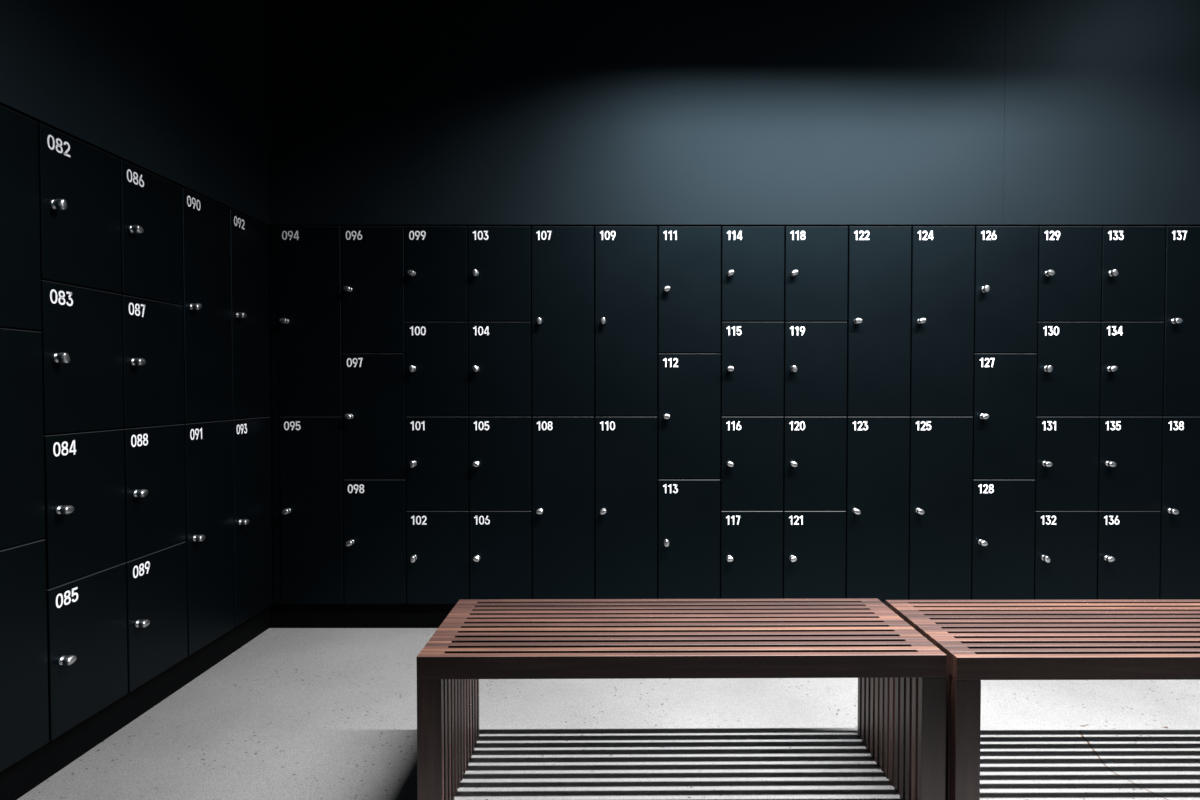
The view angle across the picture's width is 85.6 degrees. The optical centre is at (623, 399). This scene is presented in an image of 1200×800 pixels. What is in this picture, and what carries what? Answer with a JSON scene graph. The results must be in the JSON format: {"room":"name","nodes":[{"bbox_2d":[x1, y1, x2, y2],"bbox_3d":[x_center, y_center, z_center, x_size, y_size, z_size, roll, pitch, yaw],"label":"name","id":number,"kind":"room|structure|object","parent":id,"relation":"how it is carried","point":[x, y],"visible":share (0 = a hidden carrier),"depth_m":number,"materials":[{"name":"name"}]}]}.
{"room":"changing room","nodes":[
{"label":"changing room","id":0,"kind":"room"},
{"bbox_2d":[0,0,270,246],"bbox_3d":[-1.977,-0.580,0.724,0.600,3.450,5.871,0,1,0],"label":"wall","id":1,"kind":"structure","parent":0,"point":[175,91],"depth_m":2.32,"materials":[{"name":"black paint"}]},
{"bbox_2d":[0,607,268,799],"bbox_3d":[-1.947,1.092,0.468,0.480,0.117,5.291,0,1,0],"label":"baseboard","id":2,"kind":"structure","parent":1,"relation":"attached to","point":[24,775],"depth_m":2.19,"materials":[{"name":"black"}]},
{"bbox_2d":[0,539,48,771],"bbox_3d":[-1.898,0.704,1.736,0.514,0.599,0.299,0,1,0],"label":"locker","id":3,"kind":"object","parent":2,"relation":"on","point":[24,715],"visible":0.9,"depth_m":1.80,"materials":[{"name":"black metal"}]},
{"bbox_2d":[0,328,44,548],"bbox_3d":[-1.899,0.104,1.723,0.513,0.599,0.299,0,1,0],"label":"locker","id":4,"kind":"object","parent":3,"relation":"on","point":[22,493],"visible":1,"depth_m":1.80,"materials":[{"name":"black metal"}]},
{"bbox_2d":[0,105,41,330],"bbox_3d":[-1.898,-0.495,1.711,0.514,0.599,0.299,0,1,0],"label":"locker","id":5,"kind":"object","parent":4,"relation":"on","point":[20,271],"visible":1,"depth_m":1.79,"materials":[{"name":"black metal"}]},
{"bbox_2d":[46,563,127,740],"bbox_3d":[-1.898,0.773,2.037,0.514,0.449,0.299,0,1,0],"label":"locker","id":6,"kind":"object","parent":2,"relation":"on","point":[87,614],"visible":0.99,"depth_m":2.02,"materials":[{"name":"black metal"}]},
{"bbox_2d":[39,429,125,587],"bbox_3d":[-1.898,0.323,2.028,0.514,0.449,0.299,0,1,0],"label":"locker","id":7,"kind":"object","parent":6,"relation":"on","point":[84,478],"visible":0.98,"depth_m":2.01,"materials":[{"name":"black metal"}]},
{"bbox_2d":[35,280,123,433],"bbox_3d":[-1.899,-0.127,2.019,0.513,0.449,0.299,0,1,0],"label":"locker","id":8,"kind":"object","parent":7,"relation":"on","point":[82,349],"visible":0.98,"depth_m":2.00,"materials":[{"name":"black metal"}]},
{"bbox_2d":[38,123,121,293],"bbox_3d":[-1.899,-0.577,2.010,0.513,0.449,0.299,0,1,0],"label":"locker","id":9,"kind":"object","parent":8,"relation":"on","point":[79,182],"visible":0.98,"depth_m":1.99,"materials":[{"name":"black metal"}]},
{"bbox_2d":[122,542,187,691],"bbox_3d":[-1.898,0.767,2.337,0.514,0.449,0.299,0,1,0],"label":"locker","id":10,"kind":"object","parent":2,"relation":"on","point":[156,581],"visible":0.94,"depth_m":2.32,"materials":[{"name":"black metal"}]},
{"bbox_2d":[116,423,185,560],"bbox_3d":[-1.898,0.317,2.328,0.514,0.449,0.299,0,1,0],"label":"locker","id":11,"kind":"object","parent":10,"relation":"on","point":[154,455],"visible":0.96,"depth_m":2.31,"materials":[{"name":"black metal"}]},
{"bbox_2d":[122,295,184,427],"bbox_3d":[-1.899,-0.133,2.319,0.513,0.449,0.299,0,1,0],"label":"locker","id":12,"kind":"object","parent":11,"relation":"on","point":[152,331],"visible":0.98,"depth_m":2.30,"materials":[{"name":"black metal"}]},
{"bbox_2d":[116,160,182,304],"bbox_3d":[-1.898,-0.583,2.310,0.514,0.449,0.299,0,1,0],"label":"locker","id":13,"kind":"object","parent":12,"relation":"on","point":[150,204],"visible":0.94,"depth_m":2.29,"materials":[{"name":"black metal"}]},
{"bbox_2d":[179,420,234,655],"bbox_3d":[-1.898,0.536,2.632,0.514,0.899,0.299,0,1,0],"label":"locker","id":14,"kind":"object","parent":2,"relation":"on","point":[209,541],"visible":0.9,"depth_m":2.62,"materials":[{"name":"black laminate"}]},
{"bbox_2d":[178,188,231,422],"bbox_3d":[-1.898,-0.363,2.614,0.514,0.899,0.299,0,1,0],"label":"locker","id":15,"kind":"object","parent":14,"relation":"on","point":[206,305],"visible":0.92,"depth_m":2.60,"materials":[{"name":"black metal"}]},
{"bbox_2d":[226,416,271,626],"bbox_3d":[-1.898,0.530,2.932,0.514,0.899,0.299,0,1,0],"label":"locker","id":16,"kind":"object","parent":2,"relation":"on","point":[251,437],"visible":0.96,"depth_m":2.92,"materials":[{"name":"black laminate"}]},
{"bbox_2d":[230,209,269,418],"bbox_3d":[-1.898,-0.370,2.914,0.513,0.899,0.299,0,1,0],"label":"locker","id":17,"kind":"object","parent":16,"relation":"on","point":[249,242],"visible":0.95,"depth_m":2.90,"materials":[{"name":"black metal"}]},
{"bbox_2d":[17,596,1199,799],"bbox_3d":[0.962,1.193,0.810,6.677,0.101,5.971,0,1,0],"label":"floor","id":18,"kind":"structure","parent":0,"point":[291,713],"depth_m":2.16,"materials":[{"name":"concrete"}]},
{"bbox_2d":[417,598,946,799],"bbox_3d":[0.151,0.892,1.916,1.383,0.460,0.453,0,1,0],"label":"slatted bench","id":19,"kind":"object","parent":18,"relation":"on","point":[901,675],"visible":1,"depth_m":1.77,"materials":[{"name":"brown wood"}]},
{"bbox_2d":[886,600,1199,799],"bbox_3d":[1.553,0.892,1.909,1.383,0.460,0.453,0,1,0],"label":"slatted bench","id":20,"kind":"object","parent":18,"relation":"on","point":[980,640],"visible":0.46,"depth_m":1.75,"materials":[{"name":"brown wood"}]},
{"bbox_2d":[266,0,1199,595],"bbox_3d":[1.012,-0.632,3.359,6.577,3.450,0.600,0,1,0],"label":"wall","id":21,"kind":"structure","parent":0,"point":[403,113],"depth_m":3.04,"materials":[{"name":"black paint"}]},
{"bbox_2d":[269,226,281,603],"bbox_3d":[-1.659,0.077,3.084,0.035,1.800,0.018,0,1,0],"label":"trim","id":22,"kind":"structure","parent":21,"relation":"attached to","point":[273,230],"depth_m":3.08,"materials":[{"name":"black metal"}]},
{"bbox_2d":[269,602,885,627],"bbox_3d":[1.296,1.034,3.352,6.007,0.117,0.480,0,1,0],"label":"baseboard","id":23,"kind":"structure","parent":21,"relation":"attached to","point":[343,615],"depth_m":3.11,"materials":[{"name":"black"}]},
{"bbox_2d":[280,416,344,603],"bbox_3d":[-1.489,0.523,3.303,0.299,0.899,0.514,0,1,0],"label":"locker","id":24,"kind":"object","parent":23,"relation":"on","point":[311,447],"visible":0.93,"depth_m":3.08,"materials":[{"name":"black metal"}]},
{"bbox_2d":[278,226,343,415],"bbox_3d":[-1.489,-0.377,3.285,0.299,0.899,0.514,0,1,0],"label":"locker","id":25,"kind":"object","parent":24,"relation":"on","point":[309,257],"visible":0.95,"depth_m":3.06,"materials":[{"name":"black metal"}]},
{"bbox_2d":[343,479,407,603],"bbox_3d":[-1.189,0.673,3.306,0.299,0.599,0.514,0,1,0],"label":"locker","id":26,"kind":"object","parent":23,"relation":"on","point":[375,515],"visible":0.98,"depth_m":3.08,"materials":[{"name":"black laminate"}]},
{"bbox_2d":[342,353,406,478],"bbox_3d":[-1.189,0.073,3.295,0.299,0.599,0.513,0,1,0],"label":"locker","id":27,"kind":"object","parent":26,"relation":"on","point":[374,384],"visible":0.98,"depth_m":3.07,"materials":[{"name":"black metal"}]},
{"bbox_2d":[341,226,405,352],"bbox_3d":[-1.189,-0.527,3.282,0.299,0.599,0.513,0,1,0],"label":"locker","id":28,"kind":"object","parent":27,"relation":"on","point":[372,257],"visible":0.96,"depth_m":3.06,"materials":[{"name":"black metal"}]},
{"bbox_2d":[406,510,469,603],"bbox_3d":[-0.889,0.748,3.308,0.299,0.449,0.514,0,1,0],"label":"locker","id":29,"kind":"object","parent":23,"relation":"on","point":[438,541],"visible":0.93,"depth_m":3.09,"materials":[{"name":"black laminate"}]},
{"bbox_2d":[406,416,469,509],"bbox_3d":[-0.889,0.298,3.299,0.299,0.449,0.514,0,1,0],"label":"locker","id":30,"kind":"object","parent":29,"relation":"on","point":[437,447],"visible":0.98,"depth_m":3.08,"materials":[{"name":"black metal"}]},
{"bbox_2d":[405,322,468,415],"bbox_3d":[-0.889,-0.152,3.290,0.299,0.449,0.513,0,1,0],"label":"locker","id":31,"kind":"object","parent":30,"relation":"on","point":[437,353],"visible":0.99,"depth_m":3.07,"materials":[{"name":"black metal"}]},
{"bbox_2d":[405,226,468,321],"bbox_3d":[-0.889,-0.602,3.281,0.299,0.449,0.514,0,1,0],"label":"locker","id":32,"kind":"object","parent":31,"relation":"on","point":[436,257],"visible":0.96,"depth_m":3.06,"materials":[{"name":"black metal"}]},
{"bbox_2d":[470,510,532,599],"bbox_3d":[-0.589,0.748,3.308,0.299,0.449,0.513,0,1,0],"label":"locker","id":33,"kind":"object","parent":23,"relation":"on","point":[501,541],"visible":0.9,"depth_m":3.09,"materials":[{"name":"black laminate"}]},
{"bbox_2d":[469,416,531,509],"bbox_3d":[-0.589,0.298,3.298,0.299,0.449,0.514,0,1,0],"label":"locker","id":34,"kind":"object","parent":33,"relation":"on","point":[500,447],"visible":0.96,"depth_m":3.08,"materials":[{"name":"black metal"}]},
{"bbox_2d":[469,322,531,415],"bbox_3d":[-0.589,-0.152,3.289,0.299,0.449,0.514,0,1,0],"label":"locker","id":35,"kind":"object","parent":34,"relation":"on","point":[500,353],"visible":0.98,"depth_m":3.07,"materials":[{"name":"black metal"}]},
{"bbox_2d":[468,226,531,321],"bbox_3d":[-0.589,-0.602,3.281,0.299,0.449,0.514,0,1,0],"label":"locker","id":36,"kind":"object","parent":35,"relation":"on","point":[499,257],"visible":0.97,"depth_m":3.06,"materials":[{"name":"black metal"}]},
{"bbox_2d":[532,416,594,598],"bbox_3d":[-0.289,0.523,3.304,0.299,0.899,0.513,0,1,0],"label":"locker","id":37,"kind":"object","parent":23,"relation":"on","point":[563,447],"visible":0.94,"depth_m":3.08,"materials":[{"name":"black metal"}]},
{"bbox_2d":[532,226,594,415],"bbox_3d":[-0.289,-0.377,3.286,0.299,0.899,0.513,0,1,0],"label":"locker","id":38,"kind":"object","parent":37,"relation":"on","point":[563,257],"visible":0.99,"depth_m":3.06,"materials":[{"name":"black metal"}]},
{"bbox_2d":[595,416,657,598],"bbox_3d":[0.011,0.523,3.303,0.299,0.899,0.514,0,1,0],"label":"locker","id":39,"kind":"object","parent":23,"relation":"on","point":[626,447],"visible":0.95,"depth_m":3.08,"materials":[{"name":"black metal"}]},
{"bbox_2d":[595,226,657,415],"bbox_3d":[0.011,-0.377,3.285,0.299,0.899,0.513,0,1,0],"label":"locker","id":40,"kind":"object","parent":39,"relation":"on","point":[626,257],"visible":1,"depth_m":3.06,"materials":[{"name":"black metal"}]},
{"bbox_2d":[657,479,719,598],"bbox_3d":[0.311,0.673,3.307,0.299,0.599,0.513,0,1,0],"label":"locker","id":41,"kind":"object","parent":23,"relation":"on","point":[688,510],"visible":0.94,"depth_m":3.08,"materials":[{"name":"black laminate"}]},
{"bbox_2d":[658,353,720,478],"bbox_3d":[0.311,0.073,3.295,0.299,0.599,0.513,0,1,0],"label":"locker","id":42,"kind":"object","parent":41,"relation":"on","point":[689,384],"visible":0.98,"depth_m":3.07,"materials":[{"name":"black metal"}]},
{"bbox_2d":[658,226,720,352],"bbox_3d":[0.311,-0.527,3.282,0.299,0.599,0.514,0,1,0],"label":"locker","id":43,"kind":"object","parent":42,"relation":"on","point":[689,257],"visible":0.98,"depth_m":3.06,"materials":[{"name":"black metal"}]},
{"bbox_2d":[720,510,782,598],"bbox_3d":[0.611,0.748,3.308,0.299,0.449,0.514,0,1,0],"label":"locker","id":44,"kind":"object","parent":23,"relation":"on","point":[751,541],"visible":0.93,"depth_m":3.09,"materials":[{"name":"black laminate"}]},
{"bbox_2d":[720,416,783,509],"bbox_3d":[0.611,0.298,3.298,0.299,0.449,0.514,0,1,0],"label":"locker","id":45,"kind":"object","parent":44,"relation":"on","point":[751,447],"visible":0.96,"depth_m":3.08,"materials":[{"name":"black metal"}]},
{"bbox_2d":[720,322,783,415],"bbox_3d":[0.611,-0.152,3.290,0.299,0.449,0.514,0,1,0],"label":"locker","id":46,"kind":"object","parent":45,"relation":"on","point":[752,353],"visible":0.97,"depth_m":3.07,"materials":[{"name":"black metal"}]},
{"bbox_2d":[721,226,783,321],"bbox_3d":[0.611,-0.602,3.281,0.299,0.449,0.513,0,1,0],"label":"locker","id":47,"kind":"object","parent":46,"relation":"on","point":[752,257],"visible":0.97,"depth_m":3.06,"materials":[{"name":"black metal"}]},
{"bbox_2d":[783,510,845,598],"bbox_3d":[0.911,0.748,3.308,0.299,0.449,0.514,0,1,0],"label":"locker","id":48,"kind":"object","parent":23,"relation":"on","point":[814,541],"visible":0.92,"depth_m":3.09,"materials":[{"name":"black laminate"}]},
{"bbox_2d":[783,416,846,509],"bbox_3d":[0.911,0.298,3.298,0.299,0.449,0.514,0,1,0],"label":"locker","id":49,"kind":"object","parent":48,"relation":"on","point":[814,447],"visible":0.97,"depth_m":3.08,"materials":[{"name":"black metal"}]},
{"bbox_2d":[783,322,846,415],"bbox_3d":[0.911,-0.152,3.290,0.299,0.449,0.513,0,1,0],"label":"locker","id":50,"kind":"object","parent":49,"relation":"on","point":[815,353],"visible":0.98,"depth_m":3.07,"materials":[{"name":"black metal"}]},
{"bbox_2d":[783,226,847,321],"bbox_3d":[0.911,-0.602,3.281,0.299,0.449,0.513,0,1,0],"label":"locker","id":51,"kind":"object","parent":50,"relation":"on","point":[815,257],"visible":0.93,"depth_m":3.06,"materials":[{"name":"black metal"}]},
{"bbox_2d":[845,416,909,603],"bbox_3d":[1.211,0.523,3.304,0.299,0.899,0.513,0,1,0],"label":"locker","id":52,"kind":"object","parent":23,"relation":"on","point":[877,447],"visible":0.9,"depth_m":3.08,"materials":[{"name":"black laminate"}]},
{"bbox_2d":[846,226,910,415],"bbox_3d":[1.211,-0.377,3.285,0.299,0.899,0.514,0,1,0],"label":"locker","id":53,"kind":"object","parent":52,"relation":"on","point":[878,321],"visible":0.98,"depth_m":3.06,"materials":[{"name":"black metal"}]},
{"bbox_2d":[908,416,972,599],"bbox_3d":[1.511,0.523,3.304,0.299,0.899,0.513,0,1,0],"label":"locker","id":54,"kind":"object","parent":23,"relation":"on","point":[941,447],"visible":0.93,"depth_m":3.08,"materials":[{"name":"black metal"}]},
{"bbox_2d":[910,226,974,415],"bbox_3d":[1.511,-0.377,3.285,0.299,0.899,0.514,0,1,0],"label":"locker","id":55,"kind":"object","parent":54,"relation":"on","point":[942,257],"visible":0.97,"depth_m":3.06,"materials":[{"name":"black metal"}]},
{"bbox_2d":[971,479,1034,599],"bbox_3d":[1.811,0.673,3.307,0.299,0.599,0.513,0,1,0],"label":"locker","id":56,"kind":"object","parent":23,"relation":"on","point":[1003,510],"visible":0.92,"depth_m":3.08,"materials":[{"name":"black laminate"}]},
{"bbox_2d":[971,353,1036,478],"bbox_3d":[1.811,0.073,3.294,0.299,0.599,0.514,0,1,0],"label":"locker","id":57,"kind":"object","parent":56,"relation":"on","point":[1004,384],"visible":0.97,"depth_m":3.07,"materials":[{"name":"black metal"}]},
{"bbox_2d":[974,226,1037,352],"bbox_3d":[1.811,-0.527,3.282,0.299,0.599,0.514,0,1,0],"label":"locker","id":58,"kind":"object","parent":57,"relation":"on","point":[1006,257],"visible":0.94,"depth_m":3.06,"materials":[{"name":"black metal"}]},
{"bbox_2d":[1034,510,1097,599],"bbox_3d":[2.111,0.748,3.308,0.299,0.449,0.513,0,1,0],"label":"locker","id":59,"kind":"object","parent":23,"relation":"on","point":[1065,541],"visible":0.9,"depth_m":3.09,"materials":[{"name":"black laminate"}]},
{"bbox_2d":[1034,416,1098,509],"bbox_3d":[2.111,0.298,3.299,0.299,0.449,0.514,0,1,0],"label":"locker","id":60,"kind":"object","parent":59,"relation":"on","point":[1067,447],"visible":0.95,"depth_m":3.08,"materials":[{"name":"black metal"}]},
{"bbox_2d":[1035,322,1100,415],"bbox_3d":[2.111,-0.152,3.290,0.299,0.449,0.513,0,1,0],"label":"locker","id":61,"kind":"object","parent":60,"relation":"on","point":[1068,353],"visible":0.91,"depth_m":3.07,"materials":[{"name":"black metal"}]},
{"bbox_2d":[1037,226,1101,321],"bbox_3d":[2.111,-0.602,3.281,0.299,0.449,0.514,0,1,0],"label":"locker","id":62,"kind":"object","parent":61,"relation":"on","point":[1069,257],"visible":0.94,"depth_m":3.06,"materials":[{"name":"black metal"}]},
{"bbox_2d":[1095,510,1160,599],"bbox_3d":[2.411,0.748,3.308,0.299,0.449,0.514,0,1,0],"label":"locker","id":63,"kind":"object","parent":23,"relation":"on","point":[1128,541],"visible":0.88,"depth_m":3.09,"materials":[{"name":"black laminate"}]},
{"bbox_2d":[1097,416,1161,509],"bbox_3d":[2.411,0.298,3.298,0.299,0.449,0.514,0,1,0],"label":"locker","id":64,"kind":"object","parent":63,"relation":"on","point":[1130,447],"visible":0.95,"depth_m":3.08,"materials":[{"name":"black metal"}]},
{"bbox_2d":[1099,322,1163,415],"bbox_3d":[2.411,-0.152,3.290,0.299,0.449,0.514,0,1,0],"label":"locker","id":65,"kind":"object","parent":64,"relation":"on","point":[1131,353],"visible":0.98,"depth_m":3.07,"materials":[{"name":"black metal"}]},
{"bbox_2d":[1098,226,1164,321],"bbox_3d":[2.411,-0.602,3.281,0.299,0.449,0.513,0,1,0],"label":"locker","id":66,"kind":"object","parent":65,"relation":"on","point":[1133,257],"visible":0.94,"depth_m":3.06,"materials":[{"name":"black metal"}]},
{"bbox_2d":[1158,416,1199,599],"bbox_3d":[2.711,0.523,3.304,0.299,0.899,0.513,0,1,0],"label":"locker","id":67,"kind":"object","parent":23,"relation":"on","point":[1180,467],"visible":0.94,"depth_m":3.08,"materials":[{"name":"black metal"}]},
{"bbox_2d":[1161,226,1199,415],"bbox_3d":[2.711,-0.377,3.285,0.299,0.899,0.514,0,1,0],"label":"locker","id":68,"kind":"object","parent":67,"relation":"on","point":[1181,347],"visible":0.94,"depth_m":3.06,"materials":[{"name":"black metal"}]}
]}

